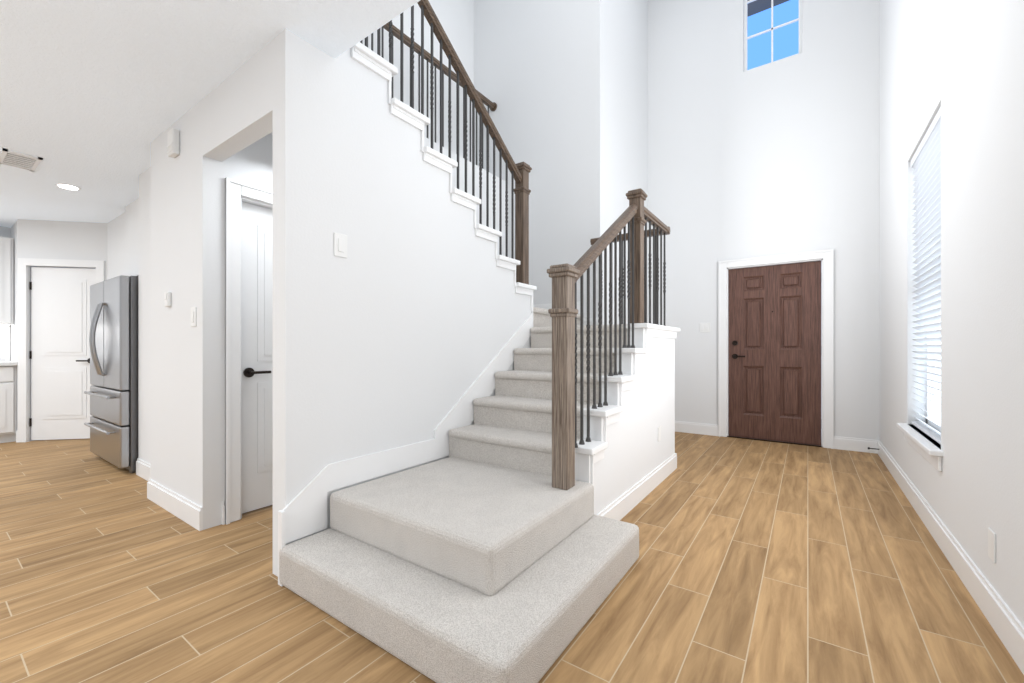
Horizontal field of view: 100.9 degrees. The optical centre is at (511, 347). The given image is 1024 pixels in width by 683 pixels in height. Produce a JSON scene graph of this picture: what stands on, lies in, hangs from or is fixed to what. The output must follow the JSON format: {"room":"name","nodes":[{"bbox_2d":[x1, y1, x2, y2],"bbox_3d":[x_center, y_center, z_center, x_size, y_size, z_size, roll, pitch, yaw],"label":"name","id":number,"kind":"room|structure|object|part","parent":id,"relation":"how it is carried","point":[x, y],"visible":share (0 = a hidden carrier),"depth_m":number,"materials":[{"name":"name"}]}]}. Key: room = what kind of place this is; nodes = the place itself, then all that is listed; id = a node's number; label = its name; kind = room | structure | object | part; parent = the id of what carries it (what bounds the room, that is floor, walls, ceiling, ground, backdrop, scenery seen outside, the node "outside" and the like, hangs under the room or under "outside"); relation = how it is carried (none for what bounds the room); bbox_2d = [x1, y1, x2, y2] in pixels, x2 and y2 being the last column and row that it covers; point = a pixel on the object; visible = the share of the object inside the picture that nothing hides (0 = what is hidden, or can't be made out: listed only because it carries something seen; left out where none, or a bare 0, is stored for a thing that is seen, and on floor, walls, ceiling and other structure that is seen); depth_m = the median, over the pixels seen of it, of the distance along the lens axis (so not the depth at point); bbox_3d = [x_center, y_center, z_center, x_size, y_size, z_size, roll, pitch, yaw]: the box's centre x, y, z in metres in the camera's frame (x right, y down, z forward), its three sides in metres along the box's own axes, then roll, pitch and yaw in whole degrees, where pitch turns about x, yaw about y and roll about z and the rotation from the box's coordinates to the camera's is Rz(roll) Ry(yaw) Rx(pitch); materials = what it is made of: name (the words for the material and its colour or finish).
{"room":"entrance hall","nodes":[
{"label":"entrance hall","id":0,"kind":"room"},
{"bbox_2d":[0,226,10,360],"bbox_3d":[-7.430,-0.200,3.493,0.120,2.560,4.400,0,0,35],"label":"wall","id":1,"kind":"structure","parent":0,"point":[5,231],"depth_m":5.17,"materials":[{"name":"white paint"}]},
{"bbox_2d":[0,325,9,360],"bbox_3d":[-7.111,-0.060,3.828,0.012,0.440,3.314,0,0,35],"label":"backsplash","id":2,"kind":"structure","parent":1,"relation":"attached to","point":[4,343],"depth_m":5.15,"materials":[{"name":"white tile"}]},
{"bbox_2d":[0,236,13,324],"bbox_3d":[-6.202,-0.790,4.826,0.356,1.020,0.632,0,0,35],"label":"upper cabinet","id":3,"kind":"object","parent":1,"relation":"attached to","point":[6,280],"depth_m":4.95,"materials":[{"name":"white wood"}]},
{"bbox_2d":[11,221,16,361],"bbox_3d":[-5.937,-0.200,5.103,0.720,2.560,0.110,0,0,35],"label":"wall","id":4,"kind":"structure","parent":0,"point":[14,325],"depth_m":5.01,"materials":[{"name":"white paint"}]},
{"bbox_2d":[17,219,106,441],"bbox_3d":[-5.246,-0.200,4.981,0.894,2.560,0.110,0,0,-10],"label":"wall","id":5,"kind":"structure","parent":0,"point":[49,239],"depth_m":4.91,"materials":[{"name":"white paint"}]},
{"bbox_2d":[18,258,104,441],"bbox_3d":[-5.237,0.025,4.917,0.850,2.110,0.020,0,0,-10],"label":"door frame","id":6,"kind":"structure","parent":5,"relation":"attached to","point":[24,264],"depth_m":4.84,"materials":[{"name":"white wood"}]},
{"bbox_2d":[30,267,95,439],"bbox_3d":[-5.250,0.065,4.967,0.496,2.010,0.512,0,0,35],"label":"pantry door","id":7,"kind":"structure","parent":5,"relation":"in","point":[60,351],"depth_m":4.94,"materials":[{"name":"white wood"}]},
{"bbox_2d":[107,199,137,279],"bbox_3d":[-3.723,-0.200,4.621,2.200,2.560,0.800,0,0,35],"label":"wall","id":8,"kind":"structure","parent":0,"point":[122,244],"depth_m":4.61,"materials":[{"name":"white paint"}]},
{"bbox_2d":[138,166,150,463],"bbox_3d":[-2.840,-0.200,3.423,0.820,2.560,0.150,0,0,35],"label":"wall","id":9,"kind":"structure","parent":0,"point":[144,315],"depth_m":3.53,"materials":[{"name":"white paint"}]},
{"bbox_2d":[0,0,419,227],"bbox_3d":[-3.059,-1.730,2.692,9.900,0.500,8.100,0,0,35],"label":"ceiling","id":10,"kind":"structure","parent":0,"point":[97,97],"depth_m":2.26,"materials":[{"name":"white paint"}]},
{"bbox_2d":[0,148,42,171],"bbox_3d":[-3.874,-1.474,3.323,0.400,0.012,0.200,0,0,35],"label":"ceiling vent","id":11,"kind":"object","parent":10,"relation":"in","point":[16,159],"visible":0.98,"depth_m":3.31,"materials":[{"name":"white metal"}]},
{"bbox_2d":[55,183,80,190],"bbox_3d":[-4.073,-1.477,3.877,0.170,0.006,0.170,0,0,35],"label":"recessed light","id":12,"kind":"object","parent":10,"relation":"in","point":[67,186],"visible":1,"depth_m":3.86,"materials":[{"name":"white"}]},
{"bbox_2d":[151,28,305,576],"bbox_3d":[-1.798,-0.200,2.541,1.900,2.560,0.100,0,0,35],"label":"wall","id":13,"kind":"structure","parent":0,"point":[259,94],"depth_m":2.52,"materials":[{"name":"white paint"}]},
{"bbox_2d":[164,292,170,306],"bbox_3d":[-2.289,-0.323,2.807,0.060,0.095,0.026,0,0,35],"label":"thermostat","id":14,"kind":"object","parent":13,"relation":"attached to","point":[167,297],"visible":1,"depth_m":2.79,"materials":[{"name":"white plastic"}]},
{"bbox_2d":[167,128,179,157],"bbox_3d":[-2.183,-1.320,2.723,0.100,0.160,0.043,0,0,35],"label":"door chime","id":15,"kind":"object","parent":13,"relation":"attached to","point":[173,142],"visible":0.98,"depth_m":2.70,"materials":[{"name":"white plastic"}]},
{"bbox_2d":[144,477,202,530],"bbox_3d":[-2.231,1.012,2.773,0.956,0.135,0.016,0,0,35],"label":"baseboard","id":16,"kind":"structure","parent":13,"relation":"attached to","point":[186,510],"depth_m":2.72,"materials":[{"name":"white wood"}]},
{"bbox_2d":[191,307,195,326],"bbox_3d":[-1.944,-0.190,2.576,0.075,0.120,0.010,0,0,35],"label":"light switch","id":17,"kind":"object","parent":13,"relation":"attached to","point":[193,316],"visible":1,"depth_m":2.56,"materials":[{"name":"white plastic"}]},
{"bbox_2d":[222,133,505,505],"bbox_3d":[-0.966,-0.450,3.850,0.120,3.060,3.000,0,0,35],"label":"wall","id":18,"kind":"structure","parent":0,"point":[252,164],"depth_m":2.79,"materials":[{"name":"white paint"}]},
{"bbox_2d":[225,177,272,524],"bbox_3d":[-1.540,0.018,3.007,0.148,2.125,0.930,0,0,35],"label":"door frame","id":19,"kind":"structure","parent":18,"relation":"attached to","point":[235,190],"depth_m":2.63,"materials":[{"name":"white wood"}]},
{"bbox_2d":[242,202,272,512],"bbox_3d":[-1.537,0.062,3.005,0.094,2.015,0.732,0,0,35],"label":"door","id":20,"kind":"structure","parent":18,"relation":"in","point":[257,357],"depth_m":2.81,"materials":[{"name":"white wood"}]},
{"bbox_3d":[-1.674,0.160,2.780,0.059,0.064,0.147,0,0,35],"label":"handle","id":21,"kind":"part","parent":20,"relation":"part of","materials":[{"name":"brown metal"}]},
{"bbox_2d":[306,41,530,536],"bbox_3d":[-0.461,-0.343,2.898,0.120,2.845,2.020,0,0,35],"label":"wall","id":22,"kind":"structure","parent":0,"point":[418,312],"depth_m":2.40,"materials":[{"name":"white paint"}]},
{"bbox_2d":[334,232,346,257],"bbox_3d":[-0.884,-0.530,2.181,0.010,0.120,0.075,0,0,35],"label":"light switch","id":23,"kind":"object","parent":22,"relation":"attached to","point":[340,245],"visible":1,"depth_m":2.17,"materials":[{"name":"white plastic"}]},
{"bbox_2d":[278,311,532,586],"bbox_3d":[-0.484,0.287,2.843,0.154,1.585,2.166,0,0,35],"label":"baseboard","id":24,"kind":"structure","parent":22,"relation":"attached to","point":[302,513],"depth_m":2.39,"materials":[{"name":"white wood"}]},
{"bbox_2d":[351,42,536,310],"bbox_3d":[-0.437,-1.062,2.900,0.162,1.475,2.050,0,0,35],"label":"trim","id":25,"kind":"structure","parent":22,"relation":"on","point":[369,59],"depth_m":2.68,"materials":[{"name":"white wood"}]},
{"bbox_2d":[363,0,473,161],"bbox_3d":[-2.211,-3.400,3.868,1.140,2.840,4.400,0,0,35],"label":"wall","id":26,"kind":"structure","parent":0,"point":[455,18],"depth_m":4.84,"materials":[{"name":"white paint"}]},
{"bbox_2d":[0,432,1023,682],"bbox_3d":[-2.531,1.140,3.359,10.000,0.120,9.800,0,0,35],"label":"floor","id":27,"kind":"structure","parent":0,"point":[764,562],"depth_m":1.87,"materials":[{"name":"brown wood"}]},
{"bbox_2d":[0,366,16,442],"bbox_3d":[-6.099,0.640,4.754,0.598,0.880,0.632,0,0,35],"label":"base cabinet","id":28,"kind":"object","parent":27,"relation":"on","point":[8,402],"visible":0.96,"depth_m":4.79,"materials":[{"name":"white wood"}]},
{"bbox_2d":[0,361,16,365],"bbox_3d":[-6.859,0.180,3.651,0.626,0.040,3.314,0,0,35],"label":"countertop","id":29,"kind":"structure","parent":28,"relation":"on","point":[7,363],"depth_m":4.79,"materials":[{"name":"white stone"}]},
{"bbox_2d":[84,275,137,472],"bbox_3d":[-3.525,0.230,4.136,1.040,1.700,0.867,0,0,35],"label":"fridge","id":30,"kind":"object","parent":27,"relation":"on","point":[113,391],"visible":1,"depth_m":3.65,"materials":[{"name":"silver metal"}]},
{"bbox_2d":[279,0,669,682],"bbox_3d":[-0.142,-0.955,3.188,2.490,4.070,3.140,0,0,35],"label":"staircase","id":31,"kind":"structure","parent":27,"relation":"on","point":[491,548],"depth_m":2.00,"materials":[{"name":"carpet"}]},
{"bbox_2d":[474,0,647,324],"bbox_3d":[0.252,-1.870,5.903,2.840,5.900,1.760,0,0,35],"label":"wall","id":32,"kind":"structure","parent":0,"point":[562,85],"depth_m":4.75,"materials":[{"name":"white paint"}]},
{"bbox_2d":[533,301,592,324],"bbox_3d":[0.463,0.292,4.671,1.080,1.575,0.016,0,0,35],"label":"baseboard","id":33,"kind":"structure","parent":32,"relation":"attached to","point":[545,306],"depth_m":4.59,"materials":[{"name":"white wood"}]},
{"bbox_2d":[583,328,674,514],"bbox_3d":[0.619,0.468,3.272,0.780,1.225,1.830,0,0,35],"label":"wall","id":34,"kind":"structure","parent":0,"point":[635,451],"depth_m":3.00,"materials":[{"name":"white paint"}]},
{"bbox_2d":[575,323,679,485],"bbox_3d":[0.904,0.360,3.078,0.170,1.080,1.900,0,0,35],"label":"trim","id":35,"kind":"structure","parent":34,"relation":"on","point":[588,455],"depth_m":2.43,"materials":[{"name":"white wood"}]},
{"bbox_2d":[597,453,676,520],"bbox_3d":[0.949,1.012,3.050,0.016,0.135,1.846,0,0,35],"label":"baseboard","id":36,"kind":"structure","parent":34,"relation":"attached to","point":[627,501],"depth_m":2.95,"materials":[{"name":"white wood"}]},
{"bbox_2d":[648,0,878,439],"bbox_3d":[2.857,-1.870,5.056,2.640,5.900,0.160,0,0,35],"label":"wall","id":37,"kind":"structure","parent":0,"point":[779,157],"depth_m":4.92,"materials":[{"name":"white paint"}]},
{"bbox_2d":[675,421,717,435],"bbox_3d":[2.189,1.012,5.416,0.835,0.135,0.016,0,0,35],"label":"baseboard","id":38,"kind":"structure","parent":37,"relation":"attached to","point":[686,427],"depth_m":5.31,"materials":[{"name":"white wood"}]},
{"bbox_2d":[700,323,709,331],"bbox_3d":[2.406,-0.255,5.267,0.120,0.120,0.010,0,0,35],"label":"light switch","id":39,"kind":"object","parent":37,"relation":"attached to","point":[704,327],"visible":1,"depth_m":5.27,"materials":[{"name":"white plastic"}]},
{"bbox_2d":[748,0,788,16],"bbox_3d":[3.295,-4.590,5.298,2.580,0.100,0.740,0,0,35],"label":"soffit","id":40,"kind":"structure","parent":37,"relation":"attached to","point":[756,6],"depth_m":5.60,"materials":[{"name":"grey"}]},
{"bbox_2d":[744,0,801,70],"bbox_3d":[3.037,-3.935,4.930,0.580,1.290,0.040,0,0,35],"label":"window","id":41,"kind":"structure","parent":37,"relation":"in","point":[746,37],"depth_m":4.94,"materials":[{"name":"white"}]},
{"bbox_2d":[727,436,822,446],"bbox_3d":[3.041,1.074,4.927,0.940,0.012,0.160,0,0,35],"label":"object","id":42,"kind":"structure","parent":37,"relation":"attached to","point":[776,441],"depth_m":4.83,"materials":[{"name":"brown wood"}]},
{"bbox_2d":[729,261,821,444],"bbox_3d":[3.014,0.057,4.876,0.924,2.023,0.104,0,0,35],"label":"front door","id":43,"kind":"structure","parent":37,"relation":"in","point":[775,350],"depth_m":4.86,"materials":[{"name":"brown wood"}]},
{"bbox_2d":[718,249,833,448],"bbox_3d":[3.033,0.010,4.915,1.120,2.140,0.188,0,0,35],"label":"door frame","id":44,"kind":"structure","parent":37,"relation":"attached to","point":[825,258],"depth_m":4.67,"materials":[{"name":"white wood"}]},
{"bbox_2d":[834,436,875,452],"bbox_3d":[3.595,1.012,4.431,0.355,0.135,0.016,0,0,35],"label":"baseboard","id":45,"kind":"structure","parent":37,"relation":"attached to","point":[842,443],"depth_m":4.43,"materials":[{"name":"white wood"}]},
{"bbox_2d":[879,0,1023,625],"bbox_3d":[1.303,-1.870,0.675,0.160,5.900,9.800,0,0,35],"label":"wall","id":46,"kind":"structure","parent":0,"point":[960,63],"depth_m":1.96,"materials":[{"name":"white paint"}]},
{"bbox_2d":[896,423,942,471],"bbox_3d":[2.652,0.618,2.703,0.155,0.115,1.050,0,0,35],"label":"sill","id":47,"kind":"structure","parent":46,"relation":"attached to","point":[927,449],"depth_m":2.56,"materials":[{"name":"white wood"}]},
{"bbox_2d":[911,106,940,443],"bbox_3d":[2.671,-0.408,2.690,0.060,1.917,0.934,0,0,35],"label":"window blinds","id":48,"kind":"object","parent":46,"relation":"attached to","point":[926,162],"visible":0.69,"depth_m":2.72,"materials":[{"name":"white plastic"}]},
{"bbox_2d":[926,316,940,432],"bbox_3d":[2.732,-0.405,2.647,0.040,1.930,0.950,0,0,35],"label":"window","id":49,"kind":"structure","parent":46,"relation":"in","point":[932,405],"depth_m":3.00,"materials":[{"name":"white plastic"}]},
{"bbox_2d":[935,314,940,422],"bbox_3d":[2.755,-0.405,2.631,0.005,1.970,0.990,0,0,35],"label":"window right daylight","id":50,"kind":"object","parent":49,"relation":"attached to","point":[938,400],"depth_m":2.94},
{"bbox_2d":[876,440,1023,674],"bbox_3d":[1.145,1.012,0.602,0.016,0.135,9.100,0,0,35],"label":"baseboard","id":51,"kind":"structure","parent":46,"relation":"attached to","point":[1000,617],"depth_m":1.89,"materials":[{"name":"white wood"}]},
{"bbox_2d":[988,528,995,562],"bbox_3d":[1.900,0.780,1.673,0.006,0.115,0.070,0,0,35],"label":"outlet","id":52,"kind":"object","parent":46,"relation":"attached to","point":[991,544],"visible":1,"depth_m":1.66,"materials":[{"name":"white plastic"}]},
{"label":"outside","id":53,"kind":"structure","parent":0,"visible":0},
{"bbox_2d":[748,0,798,69],"bbox_3d":[3.510,-4.285,5.606,1.180,2.990,0.010,0,0,35],"label":"sky","id":54,"kind":"structure","parent":53,"point":[785,41],"depth_m":5.62,"materials":[{"name":"blue"}]}
]}

